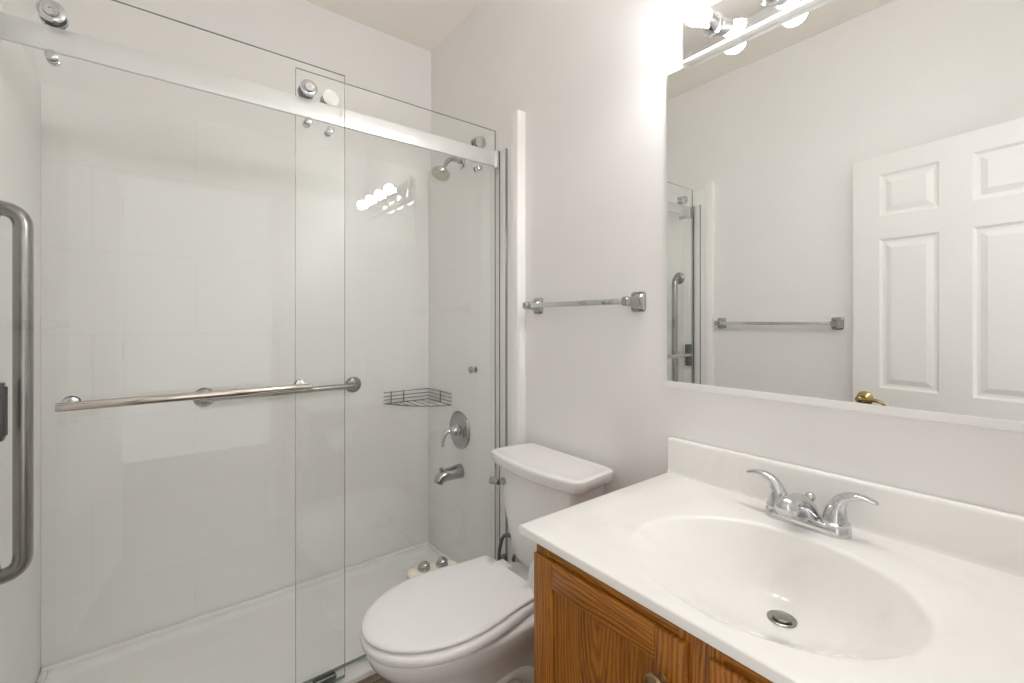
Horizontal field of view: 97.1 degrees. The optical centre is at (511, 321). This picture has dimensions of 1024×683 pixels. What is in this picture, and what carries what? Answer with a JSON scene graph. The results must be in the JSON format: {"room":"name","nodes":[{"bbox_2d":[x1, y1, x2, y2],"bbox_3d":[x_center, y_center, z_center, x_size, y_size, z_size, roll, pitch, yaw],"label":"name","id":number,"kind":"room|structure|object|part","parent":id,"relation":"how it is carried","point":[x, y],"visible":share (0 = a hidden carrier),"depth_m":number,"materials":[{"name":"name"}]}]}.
{"room":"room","nodes":[
{"label":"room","id":0,"kind":"room"},
{"bbox_2d":[0,0,35,72],"bbox_3d":[-0.957,-0.125,0.610,0.100,2.660,2.450,0,0,-38],"label":"wall","id":1,"kind":"structure","parent":0,"point":[26,9],"depth_m":1.40,"materials":[{"name":"paint"}]},
{"bbox_2d":[0,3,40,682],"bbox_3d":[-1.350,0.182,1.222,0.030,2.041,0.800,0,0,-38],"label":"surround panel","id":2,"kind":"object","parent":1,"relation":"attached to","point":[20,86],"visible":0.68,"depth_m":1.29,"materials":[{"name":"tile"}]},
{"bbox_2d":[0,382,7,441],"bbox_3d":[-1.187,0.208,1.038,0.037,0.133,0.028,0,0,-38],"label":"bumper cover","id":3,"kind":"object","parent":2,"relation":"attached to","point":[3,389],"visible":1,"depth_m":1.04,"materials":[{"name":"plastic"}]},
{"bbox_2d":[0,200,33,584],"bbox_3d":[-1.220,0.172,1.106,0.069,0.969,0.076,0,0,-38],"label":"grab bar","id":4,"kind":"object","parent":2,"relation":"attached to","point":[22,224],"visible":1,"depth_m":1.10,"materials":[{"name":"metal"}]},
{"bbox_2d":[36,0,430,170],"bbox_3d":[-1.053,-0.125,2.024,1.485,2.660,0.100,0,0,-38],"label":"wall","id":5,"kind":"structure","parent":0,"point":[370,59],"depth_m":1.94,"materials":[{"name":"paint"}]},
{"bbox_2d":[41,84,428,668],"bbox_3d":[-1.022,0.195,1.977,1.453,2.000,0.012,0,0,-38],"label":"surround panel","id":6,"kind":"object","parent":5,"relation":"attached to","point":[168,239],"visible":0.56,"depth_m":1.82,"materials":[{"name":"tile"}]},
{"bbox_2d":[193,377,360,406],"bbox_3d":[-0.980,0.303,1.966,0.668,0.076,0.058,0,0,-38],"label":"grab bar","id":7,"kind":"object","parent":6,"relation":"attached to","point":[353,384],"visible":0.77,"depth_m":1.98,"materials":[{"name":"metal"}]},
{"bbox_2d":[384,388,451,406],"bbox_3d":[-0.470,0.384,2.245,0.251,0.061,0.241,0,0,-38],"label":"caddy","id":8,"kind":"object","parent":6,"relation":"attached to","point":[403,394],"visible":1,"depth_m":2.30,"materials":[{"name":"metal"}]},
{"bbox_2d":[357,673,390,682],"bbox_3d":[0.237,1.255,0.367,1.685,0.100,4.300,0,0,-38],"label":"floor","id":9,"kind":"structure","parent":0,"point":[375,678],"depth_m":1.52,"materials":[{"name":"brown wood"}]},
{"bbox_2d":[36,541,450,682],"bbox_3d":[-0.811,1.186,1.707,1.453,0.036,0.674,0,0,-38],"label":"bathtub","id":10,"kind":"object","parent":9,"relation":"on","point":[252,640],"visible":0.71,"depth_m":1.68,"materials":[{"name":"ceramic"}]},
{"bbox_2d":[36,0,495,682],"bbox_3d":[-0.606,0.182,1.455,1.425,1.988,0.131,0,0,-38],"label":"door","id":11,"kind":"structure","parent":10,"relation":"on","point":[51,13],"depth_m":1.34,"materials":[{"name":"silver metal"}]},
{"bbox_3d":[-1.051,0.198,1.073,0.032,0.032,0.048,0,0,-38],"label":"handle post","id":12,"kind":"part","parent":11,"relation":"part of","materials":[{"name":"silver metal"}]},
{"bbox_3d":[-0.831,0.198,1.210,0.556,0.021,0.021,0,0,-38],"label":"bar handle","id":13,"kind":"part","parent":11,"relation":"part of","materials":[{"name":"metal"}]},
{"bbox_3d":[-0.643,0.198,1.390,0.032,0.032,0.048,0,0,-38],"label":"handle post","id":14,"kind":"part","parent":11,"relation":"part of","materials":[{"name":"silver metal"}]},
{"bbox_2d":[313,671,336,682],"bbox_3d":[-0.611,1.171,1.476,0.070,0.026,0.028,0,0,-38],"label":"guide","id":15,"kind":"object","parent":10,"relation":"on","point":[332,676],"visible":1,"depth_m":1.48,"materials":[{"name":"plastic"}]},
{"bbox_3d":[-0.603,1.171,1.467,0.060,0.026,0.004,0,0,-38],"label":"guide plate","id":16,"kind":"part","parent":15,"relation":"part of","materials":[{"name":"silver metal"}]},
{"bbox_2d":[360,443,612,682],"bbox_3d":[-0.084,0.835,1.370,0.728,0.738,0.449,0,0,-38],"label":"toilet","id":17,"kind":"object","parent":9,"relation":"on","point":[472,620],"visible":0.88,"depth_m":1.30,"materials":[{"name":"ceramic"}]},
{"bbox_2d":[407,556,456,578],"bbox_3d":[-0.233,0.825,1.516,0.229,0.050,0.103,0,0,-26],"label":"bidet attachment","id":18,"kind":"object","parent":17,"relation":"attached to","point":[424,566],"visible":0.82,"depth_m":1.51,"materials":[{"name":"beige plastic"}]},
{"bbox_3d":[-0.292,0.812,1.504,0.042,0.025,0.042,0,0,-38],"label":"control knob","id":19,"kind":"part","parent":18,"relation":"part of","materials":[{"name":"silver metal"}]},
{"bbox_3d":[-0.237,0.812,1.530,0.042,0.025,0.042,0,0,-38],"label":"control knob","id":20,"kind":"part","parent":18,"relation":"part of","materials":[{"name":"silver metal"}]},
{"bbox_3d":[-0.191,0.810,1.311,0.481,0.020,0.344,0,0,-38],"label":"lid","id":21,"kind":"part","parent":17,"relation":"part of","materials":[{"name":"plastic"}]},
{"bbox_3d":[-0.115,1.031,1.371,0.657,0.346,0.348,0,0,-38],"label":"bowl","id":22,"kind":"part","parent":17,"relation":"part of","materials":[{"name":"ceramic"}]},
{"bbox_3d":[-0.053,0.564,1.594,0.037,0.030,0.055,0,0,-38],"label":"flush lever","id":23,"kind":"part","parent":17,"relation":"part of","materials":[{"name":"silver metal"}]},
{"bbox_3d":[0.115,0.488,1.526,0.222,0.043,0.449,0,0,-38],"label":"tank lid","id":24,"kind":"part","parent":17,"relation":"part of","materials":[{"name":"ceramic"}]},
{"bbox_3d":[0.125,0.684,1.533,0.186,0.348,0.386,0,0,-38],"label":"tank","id":25,"kind":"part","parent":17,"relation":"part of","materials":[{"name":"ceramic"}]},
{"bbox_2d":[534,544,773,682],"bbox_3d":[0.468,0.825,0.800,0.582,0.759,0.709,0,0,-38],"label":"vanity cabinet","id":26,"kind":"object","parent":9,"relation":"on","point":[586,630],"visible":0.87,"depth_m":0.78,"materials":[{"name":"brown wood"}]},
{"bbox_3d":[0.063,0.776,0.898,0.010,0.621,0.052,0,0,-38],"label":"cabinet door","id":27,"kind":"part","parent":26,"relation":"part of","materials":[{"name":"brown wood"}]},
{"bbox_3d":[0.153,0.776,0.788,0.004,0.525,0.240,0,0,-38],"label":"door panel","id":28,"kind":"part","parent":26,"relation":"part of","materials":[{"name":"brown wood"}]},
{"bbox_3d":[0.151,0.492,0.786,0.010,0.052,0.232,0,0,-38],"label":"door rail","id":29,"kind":"part","parent":26,"relation":"part of","materials":[{"name":"brown wood"}]},
{"bbox_3d":[0.168,0.467,0.788,0.018,0.044,0.282,0,0,-38],"label":"frame rail","id":30,"kind":"part","parent":26,"relation":"part of","materials":[{"name":"brown wood"}]},
{"bbox_3d":[0.215,0.538,0.672,0.027,0.033,0.033,0,0,-38],"label":"knob","id":31,"kind":"part","parent":26,"relation":"part of","materials":[{"name":"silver metal"}]},
{"bbox_3d":[0.290,0.776,0.606,0.010,0.621,0.052,0,0,-38],"label":"cabinet door","id":32,"kind":"part","parent":26,"relation":"part of","materials":[{"name":"brown wood"}]},
{"bbox_3d":[0.383,0.467,0.511,0.018,0.044,0.282,0,0,-38],"label":"frame rail","id":33,"kind":"part","parent":26,"relation":"part of","materials":[{"name":"brown wood"}]},
{"bbox_2d":[519,437,1023,682],"bbox_3d":[0.474,0.441,0.814,0.560,0.223,0.778,0,0,-38],"label":"sink","id":34,"kind":"object","parent":26,"relation":"in","point":[924,588],"visible":0.98,"depth_m":0.83,"materials":[{"name":"ceramic"}]},
{"bbox_2d":[746,469,878,539],"bbox_3d":[0.582,0.381,0.922,0.146,0.091,0.244,0,0,-38],"label":"faucet","id":35,"kind":"object","parent":34,"relation":"on","point":[796,509],"visible":1,"depth_m":0.90,"materials":[{"name":"silver metal"}]},
{"bbox_3d":[0.572,0.368,1.010,0.044,0.065,0.092,0,0,-38],"label":"lever","id":36,"kind":"part","parent":35,"relation":"part of","materials":[{"name":"silver metal"}]},
{"bbox_3d":[0.587,0.403,0.991,0.052,0.007,0.052,0,0,-38],"label":"handle","id":37,"kind":"part","parent":35,"relation":"part of","materials":[{"name":"silver metal"}]},
{"bbox_3d":[0.581,0.384,0.921,0.143,0.079,0.054,0,0,-38],"label":"spout","id":38,"kind":"part","parent":35,"relation":"part of","materials":[{"name":"silver metal"}]},
{"bbox_3d":[0.619,0.415,0.951,0.054,0.022,0.158,0,0,-38],"label":"plate","id":39,"kind":"part","parent":35,"relation":"part of","materials":[{"name":"silver metal"}]},
{"bbox_3d":[0.632,0.384,0.959,0.021,0.044,0.021,0,0,-38],"label":"lift rod","id":40,"kind":"part","parent":35,"relation":"part of","materials":[{"name":"silver metal"}]},
{"bbox_3d":[0.650,0.403,0.910,0.052,0.007,0.052,0,0,-38],"label":"handle","id":41,"kind":"part","parent":35,"relation":"part of","materials":[{"name":"silver metal"}]},
{"bbox_3d":[0.665,0.368,0.891,0.044,0.065,0.092,0,0,-38],"label":"lever","id":42,"kind":"part","parent":35,"relation":"part of","materials":[{"name":"silver metal"}]},
{"bbox_3d":[0.144,0.573,1.036,0.141,0.040,0.062,0,0,-38],"label":"toilet roll holder","id":43,"kind":"object","parent":26,"relation":"attached to","visible":0},
{"bbox_2d":[529,561,533,593],"bbox_3d":[0.107,0.586,1.039,0.100,0.100,0.100,0,0,-38],"label":"toilet roll","id":44,"kind":"object","parent":43,"relation":"on","point":[531,568],"visible":0.08,"depth_m":1.04,"materials":[{"name":"paper"}]},
{"bbox_2d":[305,0,482,51],"bbox_3d":[-0.331,-1.505,1.097,1.685,0.100,2.450,0,0,-38],"label":"ceiling","id":45,"kind":"structure","parent":0,"point":[424,24],"depth_m":2.14,"materials":[{"name":"paint"}]},
{"bbox_2d":[431,0,1023,515],"bbox_3d":[0.294,-0.125,1.584,0.100,2.660,2.450,0,0,-38],"label":"wall","id":46,"kind":"structure","parent":0,"point":[588,78],"depth_m":1.47,"materials":[{"name":"paint"}]},
{"bbox_2d":[429,110,524,562],"bbox_3d":[-0.207,0.182,2.112,0.042,2.041,0.800,0,0,-38],"label":"surround panel","id":47,"kind":"object","parent":46,"relation":"attached to","point":[461,207],"visible":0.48,"depth_m":2.09,"materials":[{"name":"tile"}]},
{"bbox_2d":[0,11,498,168],"bbox_3d":[-0.625,-0.681,1.468,1.453,0.071,0.020,0,0,-38],"label":"header rail","id":48,"kind":"object","parent":47,"relation":"attached to","point":[15,29],"visible":1,"depth_m":1.28,"materials":[{"name":"metal"}]},
{"bbox_2d":[431,157,464,180],"bbox_3d":[-0.300,-0.720,2.104,0.158,0.131,0.086,0,0,-38],"label":"shower","id":49,"kind":"object","parent":47,"relation":"attached to","point":[440,172],"visible":0.97,"depth_m":2.08,"materials":[{"name":"silver metal"}]},
{"bbox_3d":[-0.280,-0.743,2.120,0.106,0.059,0.021,0,0,-38],"label":"arm","id":50,"kind":"part","parent":49,"relation":"part of","materials":[{"name":"silver metal"}]},
{"bbox_2d":[434,463,463,484],"bbox_3d":[-0.301,0.718,2.121,0.141,0.078,0.070,0,0,-38],"label":"tub spout","id":51,"kind":"object","parent":47,"relation":"attached to","point":[456,471],"visible":1,"depth_m":2.10,"materials":[{"name":"silver metal"}]},
{"bbox_2d":[441,411,469,448],"bbox_3d":[-0.288,0.519,2.134,0.102,0.180,0.180,0,0,-38],"label":"shower valve","id":52,"kind":"object","parent":47,"relation":"attached to","point":[459,428],"visible":1,"depth_m":2.13,"materials":[{"name":"silver metal"}]},
{"bbox_3d":[-0.304,0.545,2.123,0.061,0.082,0.027,0,0,-38],"label":"lever","id":53,"kind":"part","parent":52,"relation":"part of","materials":[{"name":"silver metal"}]},
{"bbox_2d":[468,366,476,373],"bbox_3d":[-0.179,0.219,2.050,0.034,0.034,0.034,0,0,-38],"label":"peg","id":54,"kind":"object","parent":47,"relation":"attached to","point":[471,369],"visible":1,"depth_m":2.04,"materials":[{"name":"silver metal"}]},
{"bbox_2d":[499,148,507,555],"bbox_3d":[-0.036,0.232,1.884,0.012,1.893,0.044,0,0,-38],"label":"door frame","id":55,"kind":"structure","parent":46,"relation":"attached to","point":[503,154],"depth_m":1.88,"materials":[{"name":"metal"}]},
{"bbox_2d":[497,533,516,561],"bbox_3d":[-0.089,0.924,1.685,0.395,0.209,0.175,0,0,-21],"label":"supply valve","id":56,"kind":"object","parent":46,"relation":"attached to","point":[504,556],"visible":0.23,"depth_m":1.76,"materials":[{"name":"silver metal"}]},
{"bbox_2d":[523,291,645,313],"bbox_3d":[0.217,-0.060,1.543,0.072,0.062,0.516,0,0,-38],"label":"towel bar","id":57,"kind":"object","parent":46,"relation":"attached to","point":[637,301],"visible":1,"depth_m":1.43,"materials":[{"name":"silver metal"}]},
{"bbox_3d":[0.075,-0.060,1.726,0.072,0.062,0.052,0,0,-38],"label":"post","id":58,"kind":"part","parent":57,"relation":"part of","materials":[{"name":"silver metal"}]},
{"bbox_3d":[0.360,-0.060,1.360,0.072,0.062,0.052,0,0,-38],"label":"post","id":59,"kind":"part","parent":57,"relation":"part of","materials":[{"name":"silver metal"}]},
{"bbox_2d":[683,0,821,65],"bbox_3d":[0.625,-0.764,0.968,0.133,0.117,0.620,0,0,-38],"label":"vanity light","id":60,"kind":"object","parent":46,"relation":"attached to","point":[708,30],"visible":1,"depth_m":1.12,"materials":[{"name":"silver metal"}]},
{"bbox_2d":[683,0,723,37],"bbox_3d":[0.478,-0.770,1.140,0.112,0.061,0.061,0,0,-38],"label":"bulb","id":61,"kind":"object","parent":60,"relation":"attached to","point":[709,22],"depth_m":1.14,"materials":[{"name":"white glass"}]},
{"bbox_2d":[761,0,779,6],"bbox_3d":[0.569,-0.770,1.022,0.112,0.061,0.061,0,0,-38],"label":"socket","id":62,"kind":"object","parent":60,"relation":"attached to","point":[764,3],"depth_m":1.06,"materials":[{"name":"white"}]},
{"bbox_2d":[666,0,1023,432],"bbox_3d":[0.690,-0.262,0.985,0.009,0.897,0.795,0,0,-38],"label":"wall mirror","id":63,"kind":"object","parent":46,"relation":"attached to","point":[845,178],"visible":1,"depth_m":0.94,"materials":[{"name":"silver mirror"}]},
{"bbox_2d":[667,437,1023,577],"bbox_3d":[0.686,0.378,0.978,0.022,0.097,0.777,0,0,-38],"label":"backsplash","id":64,"kind":"structure","parent":46,"relation":"attached to","point":[990,538],"depth_m":0.89,"materials":[{"name":"stone"}]}
]}

